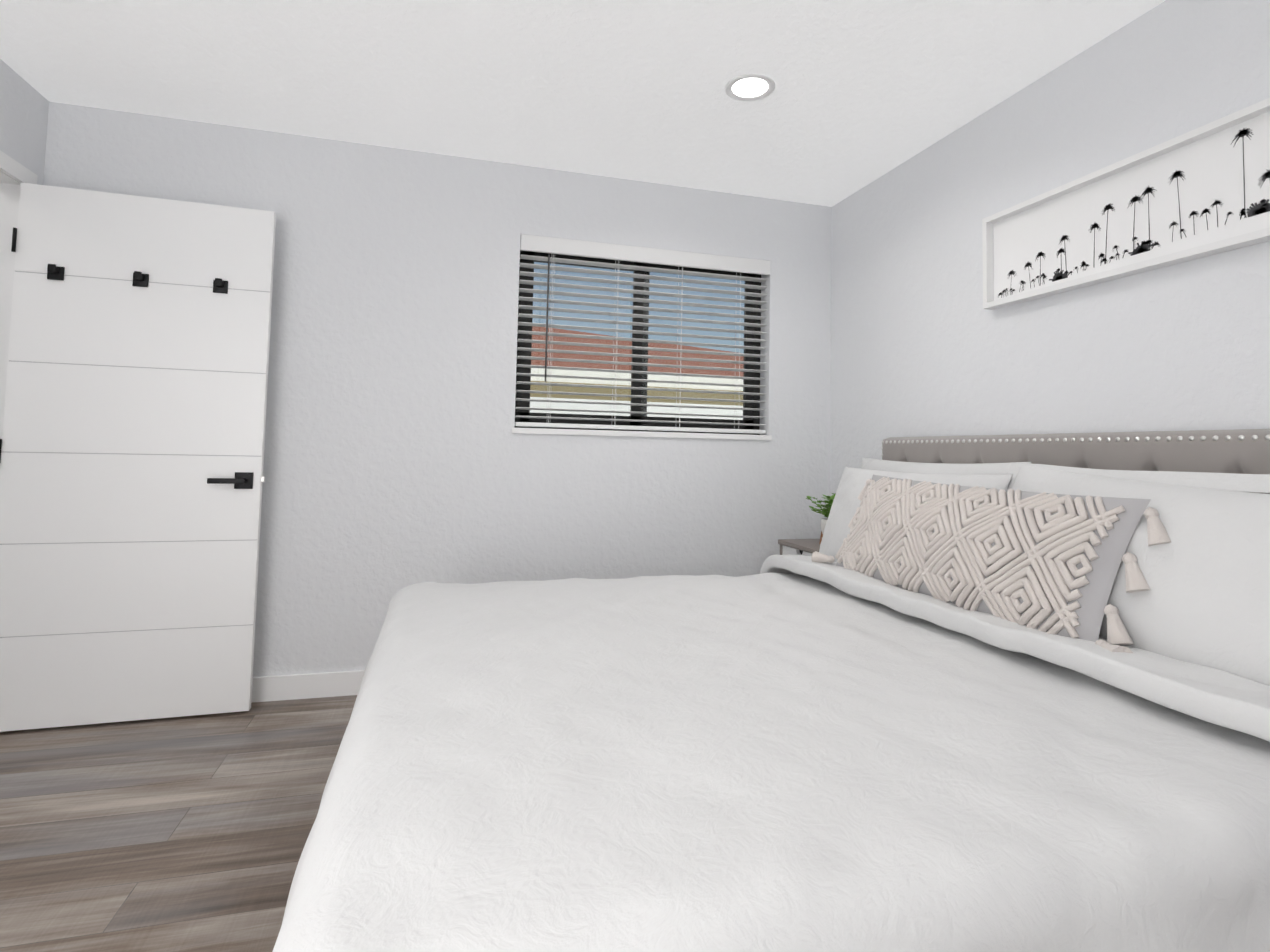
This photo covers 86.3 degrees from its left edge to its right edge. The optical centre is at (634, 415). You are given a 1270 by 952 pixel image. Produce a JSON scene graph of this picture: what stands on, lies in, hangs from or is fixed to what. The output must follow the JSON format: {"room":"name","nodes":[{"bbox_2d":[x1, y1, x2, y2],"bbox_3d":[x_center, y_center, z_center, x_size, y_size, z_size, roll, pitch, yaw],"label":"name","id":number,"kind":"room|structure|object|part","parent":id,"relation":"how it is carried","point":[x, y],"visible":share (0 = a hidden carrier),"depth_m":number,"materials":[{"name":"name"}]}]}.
{"room":"bedroom","nodes":[
{"label":"bedroom","id":0,"kind":"room"},
{"bbox_2d":[0,59,48,184],"bbox_3d":[-1.922,-0.141,0.796,0.120,2.440,3.870,2,-3,-16],"label":"wall","id":1,"kind":"structure","parent":0,"point":[24,106],"depth_m":2.58,"materials":[{"name":"white paint"}]},
{"bbox_2d":[0,150,37,438],"bbox_3d":[-2.294,0.088,2.110,0.135,2.108,0.976,2,-3,-16],"label":"door frame","id":2,"kind":"structure","parent":1,"relation":"attached to","point":[14,174],"depth_m":2.56,"materials":[{"name":"white wood"}]},
{"bbox_2d":[0,183,275,731],"bbox_3d":[-1.940,0.152,2.647,0.870,2.030,0.140,2,-3,-18],"label":"door","id":3,"kind":"structure","parent":1,"relation":"in","point":[132,452],"depth_m":2.62,"materials":[{"name":"white wood"}]},
{"bbox_3d":[-2.346,0.133,2.512,0.011,0.090,0.048,2,-3,-18],"label":"door hinge","id":4,"kind":"part","parent":3,"relation":"part of","materials":[{"name":"black metal"}]},
{"bbox_3d":[-2.329,-0.656,2.554,0.011,0.090,0.048,2,-3,-18],"label":"door hinge","id":5,"kind":"part","parent":3,"relation":"part of","materials":[{"name":"black metal"}]},
{"bbox_2d":[47,264,64,280],"bbox_3d":[-2.195,-0.540,2.558,0.052,0.052,0.040,2,-3,-18],"label":"hook","id":6,"kind":"object","parent":3,"relation":"attached to","point":[54,272],"visible":0.96,"depth_m":2.57,"materials":[{"name":"black metal"}]},
{"bbox_2d":[132,271,148,286],"bbox_3d":[-1.933,-0.530,2.641,0.052,0.052,0.040,2,-3,-18],"label":"hook","id":7,"kind":"object","parent":3,"relation":"attached to","point":[140,279],"visible":0.96,"depth_m":2.65,"materials":[{"name":"black metal"}]},
{"bbox_2d":[213,278,227,293],"bbox_3d":[-1.671,-0.520,2.724,0.052,0.052,0.040,2,-3,-18],"label":"hook","id":8,"kind":"object","parent":3,"relation":"attached to","point":[220,285],"visible":1,"depth_m":2.73,"materials":[{"name":"black metal"}]},
{"bbox_2d":[261,473,264,485],"bbox_3d":[-1.522,0.262,2.774,0.011,0.055,0.024,2,-3,-18],"label":"door latch","id":9,"kind":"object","parent":3,"relation":"attached to","point":[262,478],"depth_m":2.77,"materials":[{"name":"silver metal"}]},
{"bbox_2d":[0,695,356,951],"bbox_3d":[-0.843,1.168,1.040,5.380,0.100,4.270,2,-3,-16],"label":"floor","id":10,"kind":"structure","parent":0,"point":[183,834],"depth_m":1.90,"materials":[{"name":"brown wood"}]},
{"bbox_2d":[272,429,1269,951],"bbox_3d":[0.376,0.601,1.820,2.200,1.168,2.164,2,-3,-16],"label":"bed","id":11,"kind":"object","parent":10,"relation":"on","point":[990,693],"visible":1,"depth_m":1.14,"materials":[{"name":"white fabric"}]},
{"bbox_2d":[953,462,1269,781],"bbox_3d":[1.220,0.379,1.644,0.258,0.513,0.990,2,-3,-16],"label":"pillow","id":12,"kind":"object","parent":11,"relation":"on","point":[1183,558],"depth_m":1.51,"materials":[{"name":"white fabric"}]},
{"bbox_2d":[778,539,819,555],"bbox_3d":[0.930,0.947,3.241,0.348,0.655,0.392,2,-3,-16],"label":"nightstand","id":13,"kind":"object","parent":10,"relation":"on","point":[806,547],"visible":0.17,"depth_m":3.27,"materials":[{"name":"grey wood"}]},
{"bbox_2d":[806,493,835,543],"bbox_3d":[0.950,0.490,3.202,0.274,0.253,0.270,2,-3,-16],"label":"plant","id":14,"kind":"object","parent":13,"relation":"on","point":[825,512],"visible":0.23,"depth_m":3.20,"materials":[{"name":"green plant"}]},
{"bbox_2d":[43,101,831,676],"bbox_3d":[-1.372,-0.007,3.064,5.380,2.440,0.200,2,-3,-16],"label":"wall","id":15,"kind":"structure","parent":0,"point":[399,453],"depth_m":3.11,"materials":[{"name":"white paint"}]},
{"bbox_2d":[251,670,364,702],"bbox_3d":[-0.712,1.180,3.075,3.540,0.100,0.030,2,-3,-16],"label":"baseboard","id":16,"kind":"structure","parent":15,"relation":"attached to","point":[300,686],"depth_m":2.86,"materials":[{"name":"white wood"}]},
{"bbox_2d":[515,250,760,434],"bbox_3d":[0.039,-0.372,3.519,1.315,0.930,0.060,2,-3,-16],"label":"window","id":17,"kind":"structure","parent":15,"relation":"in","point":[520,412],"depth_m":3.50,"materials":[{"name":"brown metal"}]},
{"bbox_2d":[515,234,769,433],"bbox_3d":[0.067,-0.382,3.421,1.311,0.916,0.078,2,-3,-16],"label":"window blind","id":18,"kind":"object","parent":17,"relation":"attached to","point":[561,246],"visible":0.94,"depth_m":3.41,"materials":[{"name":"white plastic"}]},
{"bbox_2d":[545,253,549,381],"bbox_3d":[-0.424,-0.482,3.272,0.009,0.642,0.025,2,-3,-16],"label":"blind wand","id":19,"kind":"object","parent":18,"relation":"hanging from","point":[547,316],"visible":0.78,"depth_m":3.26,"materials":[{"name":"grey plastic"}]},
{"bbox_2d":[512,427,771,439],"bbox_3d":[0.054,0.097,3.406,1.339,0.026,0.112,2,-3,-16],"label":"window sill","id":20,"kind":"structure","parent":15,"relation":"attached to","point":[633,433],"depth_m":3.34,"materials":[{"name":"white"}]},
{"bbox_2d":[0,0,1164,206],"bbox_3d":[-0.789,-1.368,1.177,5.380,0.100,4.270,2,-3,-16],"label":"ceiling","id":21,"kind":"structure","parent":0,"point":[863,94],"depth_m":2.45,"materials":[{"name":"white paint"}]},
{"bbox_2d":[725,74,774,100],"bbox_3d":[0.428,-1.216,2.519,0.184,0.006,0.184,2,-3,-16],"label":"recessed light","id":22,"kind":"object","parent":21,"relation":"in","point":[749,87],"visible":1,"depth_m":2.52,"materials":[{"name":"white plastic"}]},
{"bbox_2d":[830,0,1269,499],"bbox_3d":[1.702,-0.013,1.716,0.200,2.440,4.070,2,-3,-16],"label":"wall","id":23,"kind":"structure","parent":0,"point":[924,343],"depth_m":2.32,"materials":[{"name":"white paint"}]},
{"bbox_2d":[982,98,1269,309],"bbox_3d":[1.493,-0.601,2.075,0.046,0.347,1.070,2,-3,-16],"label":"picture frame","id":24,"kind":"object","parent":23,"relation":"attached to","point":[1201,191],"visible":1,"depth_m":2.02,"materials":[{"name":"white wood"}]},
{"label":"outside","id":25,"kind":"structure","parent":0,"visible":0},
{"bbox_2d":[530,326,743,419],"bbox_3d":[-0.069,0.858,32.970,80.000,4.222,56.620,2,-3,-16],"label":"building","id":26,"kind":"structure","parent":25,"point":[627,384],"depth_m":12.43,"materials":[{"name":"white"}]}
]}

